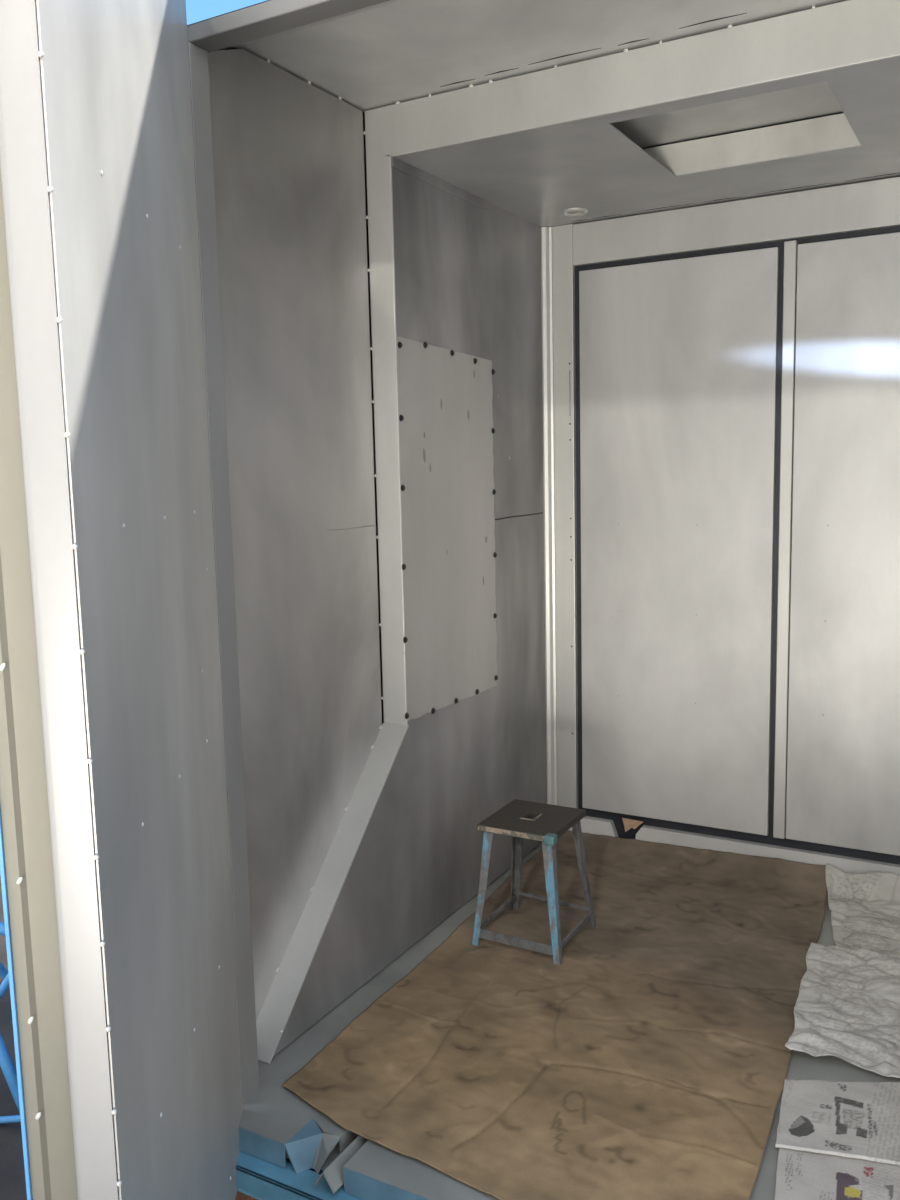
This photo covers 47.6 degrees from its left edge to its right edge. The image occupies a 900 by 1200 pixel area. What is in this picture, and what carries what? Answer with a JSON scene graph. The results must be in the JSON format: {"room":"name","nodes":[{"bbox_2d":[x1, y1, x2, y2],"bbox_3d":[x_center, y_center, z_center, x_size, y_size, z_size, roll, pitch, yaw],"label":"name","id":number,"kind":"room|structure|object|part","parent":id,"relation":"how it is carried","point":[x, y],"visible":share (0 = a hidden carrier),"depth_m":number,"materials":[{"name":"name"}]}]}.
{"room":"workshop","nodes":[
{"label":"workshop","id":0,"kind":"room"},
{"bbox_2d":[0,0,242,1199],"bbox_3d":[-0.570,0.092,1.818,0.140,2.620,0.921,-2,7,-2],"label":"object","id":1,"kind":"structure","parent":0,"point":[115,863],"depth_m":1.48,"materials":[{"name":"silver metal"}]},
{"bbox_2d":[0,875,338,1199],"bbox_3d":[-0.076,1.489,3.342,28.000,0.100,30.000,3,8,29],"label":"ground","id":2,"kind":"structure","parent":0,"point":[12,1169],"depth_m":2.92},
{"bbox_2d":[0,922,20,1122],"bbox_3d":[-1.338,1.258,3.114,0.701,0.800,0.370,3,8,29],"label":"trestle","id":3,"kind":"object","parent":2,"relation":"on","point":[7,1066],"visible":0.15,"depth_m":2.87,"materials":[{"name":"blue paint"}]},
{"bbox_3d":[-1.308,1.195,3.099,0.024,0.612,0.351,3,8,29],"label":"leg","id":4,"kind":"part","parent":3,"relation":"part of","materials":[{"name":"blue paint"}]},
{"bbox_3d":[-1.282,1.130,2.873,0.229,0.264,0.022,3,8,29],"label":"arm","id":5,"kind":"part","parent":3,"relation":"part of","materials":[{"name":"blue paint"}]},
{"bbox_2d":[235,1191,257,1199],"bbox_3d":[-0.544,1.480,2.471,0.190,0.160,0.120,3,8,29],"label":"brick","id":6,"kind":"object","parent":2,"relation":"on","point":[239,1196],"visible":0.02,"depth_m":2.40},
{"bbox_2d":[208,49,381,1019],"bbox_3d":[-0.427,-0.109,2.748,0.016,2.542,0.821,3,8,29],"label":"wall","id":7,"kind":"structure","parent":0,"point":[288,152],"depth_m":2.75,"materials":[{"name":"silver metal"}]},
{"bbox_2d":[188,42,259,1104],"bbox_3d":[-0.600,0.036,2.373,0.215,2.452,0.060,3,8,29],"label":"trim","id":8,"kind":"structure","parent":7,"relation":"attached to","point":[198,57],"depth_m":2.30,"materials":[{"name":"grey paint"}]},
{"bbox_2d":[187,0,389,52],"bbox_3d":[0.203,-1.157,1.760,2.140,0.034,0.065,3,8,29],"label":"trim","id":9,"kind":"structure","parent":7,"relation":"attached to","point":[270,17],"depth_m":2.06,"materials":[{"name":"grey paint"}]},
{"bbox_2d":[216,49,384,723],"bbox_3d":[-0.229,-0.178,3.256,0.015,2.655,2.010,3,8,29],"label":"trim","id":10,"kind":"structure","parent":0,"point":[364,142],"depth_m":3.19,"materials":[{"name":"metal"}]},
{"bbox_2d":[273,167,546,1056],"bbox_3d":[-0.063,-0.113,3.235,0.015,2.391,1.780,3,8,29],"label":"wall","id":11,"kind":"structure","parent":0,"point":[468,275],"depth_m":3.44,"materials":[{"name":"silver metal"}]},
{"bbox_2d":[256,722,408,1063],"bbox_3d":[-0.334,0.784,2.896,0.094,0.723,0.721,3,8,29],"label":"trim","id":12,"kind":"structure","parent":11,"relation":"attached to","point":[273,1017],"depth_m":2.86,"materials":[{"name":"silver metal"}]},
{"bbox_2d":[363,106,407,724],"bbox_3d":[-0.191,-0.514,3.042,0.092,1.809,0.015,3,8,29],"label":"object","id":13,"kind":"structure","parent":11,"relation":"attached to","point":[381,269],"depth_m":3.03,"materials":[{"name":"silver metal"}]},
{"bbox_2d":[392,157,489,210],"bbox_3d":[-0.016,-1.298,3.199,0.006,0.028,0.614,3,8,29],"label":"trim","id":14,"kind":"structure","parent":11,"relation":"attached to","point":[398,164],"depth_m":3.16,"materials":[{"name":"silver metal"}]},
{"bbox_2d":[396,336,497,720],"bbox_3d":[0.009,-0.232,3.329,0.008,1.168,0.648,3,8,29],"label":"cover plate","id":15,"kind":"object","parent":11,"relation":"attached to","point":[446,430],"visible":1,"depth_m":3.29,"materials":[{"name":"silver metal"}]},
{"bbox_2d":[389,0,899,156],"bbox_3d":[0.610,-1.303,2.478,1.793,0.146,0.012,3,8,29],"label":"ceiling beam","id":16,"kind":"structure","parent":11,"relation":"attached to","point":[847,33],"depth_m":2.53,"materials":[{"name":"silver metal"}]},
{"bbox_2d":[187,0,842,148],"bbox_3d":[0.668,-1.555,2.560,2.140,0.530,2.000,3,8,29],"label":"roof","id":17,"kind":"structure","parent":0,"point":[267,0],"depth_m":3.18,"materials":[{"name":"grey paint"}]},
{"bbox_2d":[223,0,899,226],"bbox_3d":[0.674,-1.322,2.591,2.004,0.146,1.920,3,8,29],"label":"ceiling","id":18,"kind":"structure","parent":0,"point":[386,53],"depth_m":2.66,"materials":[{"name":"silver metal"}]},
{"bbox_2d":[562,208,587,215],"bbox_3d":[0.442,-1.369,3.604,0.092,0.010,0.092,3,8,29],"label":"ceiling fitting","id":19,"kind":"object","parent":18,"relation":"attached to","point":[571,211],"visible":1,"depth_m":3.59,"materials":[{"name":"silver metal"}]},
{"bbox_2d":[610,81,860,175],"bbox_3d":[0.736,-1.335,2.803,0.980,0.106,0.671,3,8,29],"label":"ceiling hatch","id":20,"kind":"object","parent":18,"relation":"attached to","point":[833,132],"visible":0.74,"depth_m":3.02,"materials":[{"name":"silver metal"}]},
{"bbox_3d":[0.898,-1.371,3.091,0.968,0.096,0.004,3,8,29],"label":"panel","id":21,"kind":"part","parent":20,"relation":"part of","materials":[{"name":"paint"}]},
{"bbox_2d":[236,843,899,1199],"bbox_3d":[0.694,1.227,2.851,2.080,0.190,2.092,3,8,29],"label":"floor","id":22,"kind":"structure","parent":0,"point":[276,1119],"depth_m":2.34,"materials":[{"name":"grey paint"}]},
{"bbox_2d":[314,1135,368,1193],"bbox_3d":[0.199,1.142,3.051,0.056,0.043,1.940,3,8,29],"label":"iron","id":23,"kind":"object","parent":22,"relation":"on","point":[333,1174],"visible":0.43,"depth_m":2.24,"materials":[{"name":"grey paint"}]},
{"bbox_2d":[282,830,826,1199],"bbox_3d":[0.454,1.078,2.973,1.188,0.078,1.992,3,8,29],"label":"kraft paper","id":24,"kind":"object","parent":22,"relation":"on","point":[651,1062],"visible":0.94,"depth_m":2.68,"materials":[{"name":"brown paper"}]},
{"bbox_2d":[472,799,595,964],"bbox_3d":[0.269,0.881,3.254,0.300,0.396,0.300,3,8,29],"label":"stool","id":25,"kind":"object","parent":24,"relation":"on","point":[520,820],"visible":1,"depth_m":3.20,"materials":[{"name":"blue wood"}]},
{"bbox_3d":[0.100,0.902,3.211,0.074,0.372,0.045,-3,8,-15],"label":"leg","id":26,"kind":"part","parent":25,"relation":"part of","materials":[{"name":"blue paint"}]},
{"bbox_3d":[0.219,0.872,3.422,0.045,0.372,0.074,-3,8,-15],"label":"leg","id":27,"kind":"part","parent":25,"relation":"part of","materials":[{"name":"grey paint"}]},
{"bbox_3d":[0.262,0.697,3.232,0.256,0.022,0.273,3,8,29],"label":"seat","id":28,"kind":"part","parent":25,"relation":"part of","materials":[{"name":"brown wood"}]},
{"bbox_3d":[0.314,0.913,3.090,0.045,0.372,0.079,-3,8,-15],"label":"leg","id":29,"kind":"part","parent":25,"relation":"part of","materials":[{"name":"blue paint"}]},
{"bbox_3d":[0.435,0.883,3.304,0.079,0.372,0.045,-3,8,-15],"label":"leg","id":30,"kind":"part","parent":25,"relation":"part of","materials":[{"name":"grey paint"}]},
{"bbox_2d":[774,1148,899,1199],"bbox_3d":[0.888,1.234,1.974,0.558,0.004,0.610,3,8,29],"label":"newspaper","id":31,"kind":"object","parent":22,"relation":"on","point":[800,1175],"visible":1,"depth_m":2.14,"materials":[{"name":"white paper"}]},
{"bbox_2d":[775,1079,899,1165],"bbox_3d":[1.090,1.176,2.333,0.674,0.012,0.399,1,8,16],"label":"newspaper","id":32,"kind":"object","parent":22,"relation":"on","point":[857,1119],"visible":1,"depth_m":2.33,"materials":[{"name":"white paper"}]},
{"bbox_2d":[785,942,899,1077],"bbox_3d":[1.263,1.100,2.740,0.662,0.036,0.696,3,8,29],"label":"paper sheet","id":33,"kind":"object","parent":22,"relation":"on","point":[847,1006],"visible":1,"depth_m":2.76,"materials":[{"name":"white paper"}]},
{"bbox_2d":[825,864,899,954],"bbox_3d":[1.498,1.017,3.196,0.702,0.090,0.567,3,8,29],"label":"paper sheet","id":34,"kind":"object","parent":22,"relation":"on","point":[864,908],"visible":0.97,"depth_m":3.39,"materials":[{"name":"white paper"}]},
{"bbox_2d":[541,177,899,864],"bbox_3d":[1.164,-0.179,3.570,1.798,2.393,0.057,3,8,29],"label":"door frame","id":35,"kind":"structure","parent":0,"point":[868,208],"depth_m":3.82,"materials":[{"name":"silver metal"}]},
{"bbox_2d":[622,818,642,831],"bbox_3d":[0.710,0.878,3.953,0.089,0.057,0.010,3,9,32],"label":"scrap","id":36,"kind":"object","parent":35,"relation":"attached to","point":[628,823],"visible":1,"depth_m":3.96,"materials":[{"name":"cardboard"}]},
{"bbox_2d":[579,247,778,835],"bbox_3d":[0.821,-0.184,3.759,0.720,2.068,0.022,3,8,29],"label":"door","id":37,"kind":"structure","parent":35,"relation":"in","point":[678,357],"depth_m":3.73,"materials":[{"name":"silver metal"}]},
{"bbox_2d":[569,816,899,874],"bbox_3d":[1.189,0.952,3.714,1.720,0.112,0.030,3,8,29],"label":"trim","id":38,"kind":"structure","parent":35,"relation":"attached to","point":[592,825],"depth_m":3.77,"materials":[{"name":"paint"}]},
{"bbox_2d":[773,240,797,838],"bbox_3d":[1.169,-0.173,3.562,0.040,2.084,0.025,3,8,29],"label":"trim","id":39,"kind":"structure","parent":35,"relation":"attached to","point":[790,247],"depth_m":3.54,"materials":[{"name":"silver metal"}]},
{"bbox_2d":[786,232,899,855],"bbox_3d":[1.505,-0.150,3.377,0.722,2.068,0.022,3,8,29],"label":"door","id":40,"kind":"structure","parent":35,"relation":"in","point":[843,748],"depth_m":3.46,"materials":[{"name":"silver metal"}]}
]}

